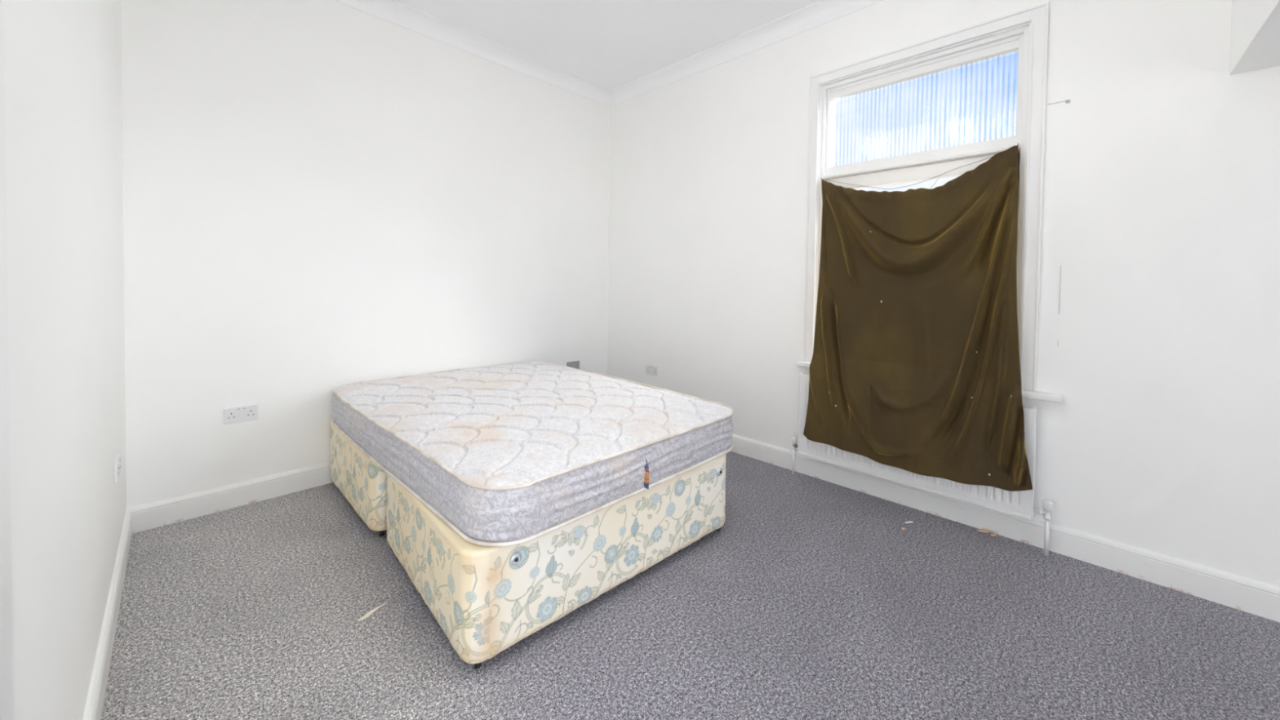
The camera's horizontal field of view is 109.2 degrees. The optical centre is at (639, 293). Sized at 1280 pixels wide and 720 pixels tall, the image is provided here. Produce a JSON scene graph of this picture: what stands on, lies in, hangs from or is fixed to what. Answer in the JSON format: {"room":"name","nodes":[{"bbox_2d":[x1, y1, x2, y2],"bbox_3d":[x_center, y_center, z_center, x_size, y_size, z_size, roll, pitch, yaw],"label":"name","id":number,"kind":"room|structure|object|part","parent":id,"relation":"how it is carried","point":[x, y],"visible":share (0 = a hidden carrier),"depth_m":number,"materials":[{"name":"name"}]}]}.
{"room":"bedroom","nodes":[
{"label":"bedroom","id":0,"kind":"room"},
{"bbox_2d":[2,0,126,719],"bbox_3d":[0.195,-0.269,-0.614,8.000,3.170,0.250,2,2,44],"label":"wall","id":1,"kind":"structure","parent":0,"point":[63,77],"depth_m":1.03,"materials":[{"name":"white paint"}]},
{"bbox_2d":[0,0,13,719],"bbox_3d":[-0.616,0.233,0.192,1.000,2.110,0.264,2,2,44],"label":"door","id":2,"kind":"structure","parent":1,"relation":"in","point":[6,670],"depth_m":0.62,"materials":[{"name":"white paint"}]},
{"bbox_2d":[82,507,132,719],"bbox_3d":[-1.745,1.178,1.481,2.370,0.133,0.019,2,2,44],"label":"baseboard","id":3,"kind":"structure","parent":1,"relation":"attached to","point":[93,709],"depth_m":1.54,"materials":[{"name":"white wood"}]},
{"bbox_2d":[113,453,120,483],"bbox_3d":[-2.173,0.723,1.893,0.146,0.086,0.014,2,2,44],"label":"wall socket","id":4,"kind":"object","parent":1,"relation":"attached to","point":[117,465],"visible":1,"depth_m":1.85,"materials":[{"name":"white plastic"}]},
{"bbox_2d":[121,0,610,507],"bbox_3d":[-1.537,-0.382,3.514,0.250,3.170,3.736,2,2,44],"label":"wall","id":5,"kind":"structure","parent":0,"point":[320,197],"depth_m":2.85,"materials":[{"name":"white paint"}]},
{"bbox_2d":[127,461,333,533],"bbox_3d":[-1.462,1.140,3.453,0.019,0.133,3.236,2,2,44],"label":"baseboard","id":6,"kind":"structure","parent":5,"relation":"attached to","point":[151,515],"depth_m":2.56,"materials":[{"name":"white wood"}]},
{"bbox_2d":[223,404,257,423],"bbox_3d":[-2.281,0.686,2.601,0.014,0.086,0.146,2,2,44],"label":"wall socket","id":7,"kind":"object","parent":5,"relation":"attached to","point":[232,415],"visible":1,"depth_m":2.60,"materials":[{"name":"white plastic"}]},
{"bbox_2d":[333,0,610,106],"bbox_3d":[-1.389,-1.910,3.358,0.103,0.103,3.236,2,2,44],"label":"trim","id":8,"kind":"structure","parent":5,"relation":"attached to","point":[393,11],"depth_m":3.49,"materials":[{"name":"white paint"}]},
{"bbox_2d":[566,360,579,368],"bbox_3d":[-0.629,0.680,4.292,0.014,0.086,0.146,2,2,44],"label":"wall socket","id":9,"kind":"object","parent":5,"relation":"attached to","point":[575,364],"visible":0.82,"depth_m":4.30,"materials":[{"name":"grey plastic"}]},
{"bbox_2d":[395,0,819,90],"bbox_3d":[1.435,-1.914,0.598,8.500,0.100,3.736,2,2,44],"label":"ceiling","id":10,"kind":"structure","parent":0,"point":[609,45],"depth_m":3.30,"materials":[{"name":"white paint"}]},
{"bbox_2d":[1229,0,1279,75],"bbox_3d":[1.458,-1.377,0.580,0.395,0.972,3.236,2,2,44],"label":"ceiling beam","id":11,"kind":"structure","parent":10,"relation":"attached to","point":[1255,38],"depth_m":1.69,"materials":[{"name":"white paint"}]},
{"bbox_2d":[101,451,1279,719],"bbox_3d":[1.390,1.355,0.668,8.500,0.100,3.736,2,2,44],"label":"floor","id":12,"kind":"structure","parent":0,"point":[811,599],"depth_m":1.70,"materials":[{"name":"grey carpet"}]},
{"bbox_2d":[330,419,386,536],"bbox_3d":[-1.172,1.008,3.047,0.938,0.422,1.362,2,2,44],"label":"base","id":13,"kind":"object","parent":12,"relation":"on","point":[361,481],"visible":0.28,"depth_m":2.38,"materials":[{"name":"fabric"}]},
{"bbox_2d":[357,603,386,621],"bbox_3d":[-1.047,1.244,1.779,0.020,0.006,0.114,1,1,27],"label":"paper scrap","id":14,"kind":"object","parent":12,"relation":"on","point":[373,611],"visible":1,"depth_m":1.77,"materials":[{"name":"beige paper"}]},
{"bbox_2d":[386,453,725,669],"bbox_3d":[-0.379,1.035,2.301,1.405,0.422,1.046,0,2,-43],"label":"base","id":15,"kind":"object","parent":12,"relation":"on","point":[486,600],"visible":0.52,"depth_m":1.74,"materials":[{"name":"fabric"}]},
{"bbox_3d":[-0.380,0.824,2.301,1.343,0.001,0.970,0,2,-43],"label":"panel","id":16,"kind":"part","parent":15,"relation":"part of","materials":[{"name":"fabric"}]},
{"bbox_2d":[332,360,733,546],"bbox_3d":[-0.688,0.695,2.699,2.148,0.226,1.590,2,2,44],"label":"mattress","id":17,"kind":"object","parent":15,"relation":"on","point":[513,453],"visible":1,"depth_m":2.04,"materials":[{"name":"white fabric"}]},
{"bbox_2d":[977,529,989,533],"bbox_3d":[1.835,1.268,2.429,0.052,0.010,0.011,2,1,32],"label":"wood splinter","id":18,"kind":"object","parent":12,"relation":"on","point":[980,531],"visible":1,"depth_m":2.43,"materials":[{"name":"beige wood"}]},
{"bbox_2d":[607,0,1279,586],"bbox_3d":[2.587,-0.289,1.835,8.000,3.170,0.125,2,2,44],"label":"wall","id":19,"kind":"structure","parent":0,"point":[1163,437],"depth_m":2.15,"materials":[{"name":"white paint"}]},
{"bbox_2d":[645,364,657,376],"bbox_3d":[0.105,0.700,4.171,0.146,0.086,0.014,2,2,44],"label":"wall socket","id":20,"kind":"object","parent":19,"relation":"attached to","point":[650,370],"visible":1,"depth_m":4.16,"materials":[{"name":"white plastic"}]},
{"bbox_2d":[609,0,883,106],"bbox_3d":[1.043,-1.873,3.171,3.845,0.103,0.103,2,2,44],"label":"trim","id":21,"kind":"structure","parent":19,"relation":"attached to","point":[820,12],"depth_m":3.44,"materials":[{"name":"white paint"}]},
{"bbox_2d":[791,372,1053,555],"bbox_3d":[1.547,0.908,2.691,1.342,0.712,0.116,2,2,44],"label":"radiator","id":22,"kind":"object","parent":19,"relation":"attached to","point":[1020,504],"visible":0.41,"depth_m":2.49,"materials":[{"name":"white metal"}]},
{"bbox_3d":[1.101,0.809,3.098,0.014,0.544,0.068,2,2,44],"label":"panel","id":23,"kind":"part","parent":22,"relation":"part of","materials":[{"name":"white metal"}]},
{"bbox_3d":[1.504,1.092,2.665,1.202,0.020,0.017,2,2,44],"label":"rail","id":24,"kind":"part","parent":22,"relation":"part of","materials":[{"name":"white metal"}]},
{"bbox_3d":[1.509,0.822,2.659,1.186,0.524,0.011,2,2,44],"label":"panel","id":25,"kind":"part","parent":22,"relation":"part of","materials":[{"name":"white metal"}]},
{"bbox_3d":[1.956,0.839,2.262,0.014,0.544,0.068,2,2,44],"label":"panel","id":26,"kind":"part","parent":22,"relation":"part of","materials":[{"name":"white metal"}]},
{"bbox_2d":[795,1,1062,403],"bbox_3d":[1.637,-0.476,2.715,1.352,1.981,0.182,2,2,44],"label":"window","id":27,"kind":"structure","parent":19,"relation":"in","point":[923,116],"depth_m":2.63,"materials":[{"name":"white paint"}]},
{"bbox_2d":[803,142,1032,491],"bbox_3d":[1.529,0.104,2.604,1.141,1.776,0.221,2,2,44],"label":"curtain","id":28,"kind":"object","parent":27,"relation":"hanging from","point":[914,367],"visible":1,"depth_m":2.53,"materials":[{"name":"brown fabric"}]},
{"bbox_3d":[1.600,-0.461,2.723,1.087,1.880,0.022,2,2,44],"label":"frame","id":29,"kind":"part","parent":27,"relation":"part of","materials":[{"name":"white paint"}]},
{"bbox_3d":[1.635,-0.148,2.771,1.027,1.233,0.057,2,2,44],"label":"sash","id":30,"kind":"part","parent":27,"relation":"part of","materials":[{"name":"white paint"}]},
{"bbox_3d":[1.642,-0.462,2.767,1.087,1.880,0.100,2,2,44],"label":"frame","id":31,"kind":"part","parent":27,"relation":"part of","materials":[{"name":"white paint"}]},
{"bbox_3d":[1.660,-1.097,2.762,1.031,0.550,0.059,2,2,44],"label":"fixed sash","id":32,"kind":"part","parent":27,"relation":"part of","materials":[{"name":"clear glass"}]},
{"bbox_3d":[1.659,-1.077,2.764,1.000,0.480,0.005,2,2,44],"label":"reeded pane","id":33,"kind":"part","parent":27,"relation":"part of","materials":[{"name":"clear glass"}]},
{"bbox_3d":[1.597,0.497,2.709,1.352,0.035,0.107,2,2,44],"label":"sill","id":34,"kind":"part","parent":27,"relation":"part of","materials":[{"name":"white paint"}]},
{"bbox_2d":[792,0,1075,451],"bbox_3d":[1.597,-0.256,2.713,1.387,2.760,0.003,2,2,44],"label":"trim","id":35,"kind":"structure","parent":19,"relation":"attached to","point":[1061,12],"depth_m":2.27,"materials":[{"name":"white wood"}]},
{"bbox_2d":[730,434,1279,622],"bbox_3d":[2.516,1.230,1.816,8.000,0.133,0.019,2,2,44],"label":"baseboard","id":36,"kind":"structure","parent":19,"relation":"attached to","point":[1251,596],"depth_m":2.23,"materials":[{"name":"white wood"}]},
{"bbox_2d":[1048,99,1070,342],"bbox_3d":[2.060,-0.344,2.258,0.081,1.209,0.005,2,2,44],"label":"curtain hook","id":37,"kind":"object","parent":19,"relation":"attached to","point":[1067,100],"depth_m":2.25,"materials":[{"name":"grey metal"}]}
]}

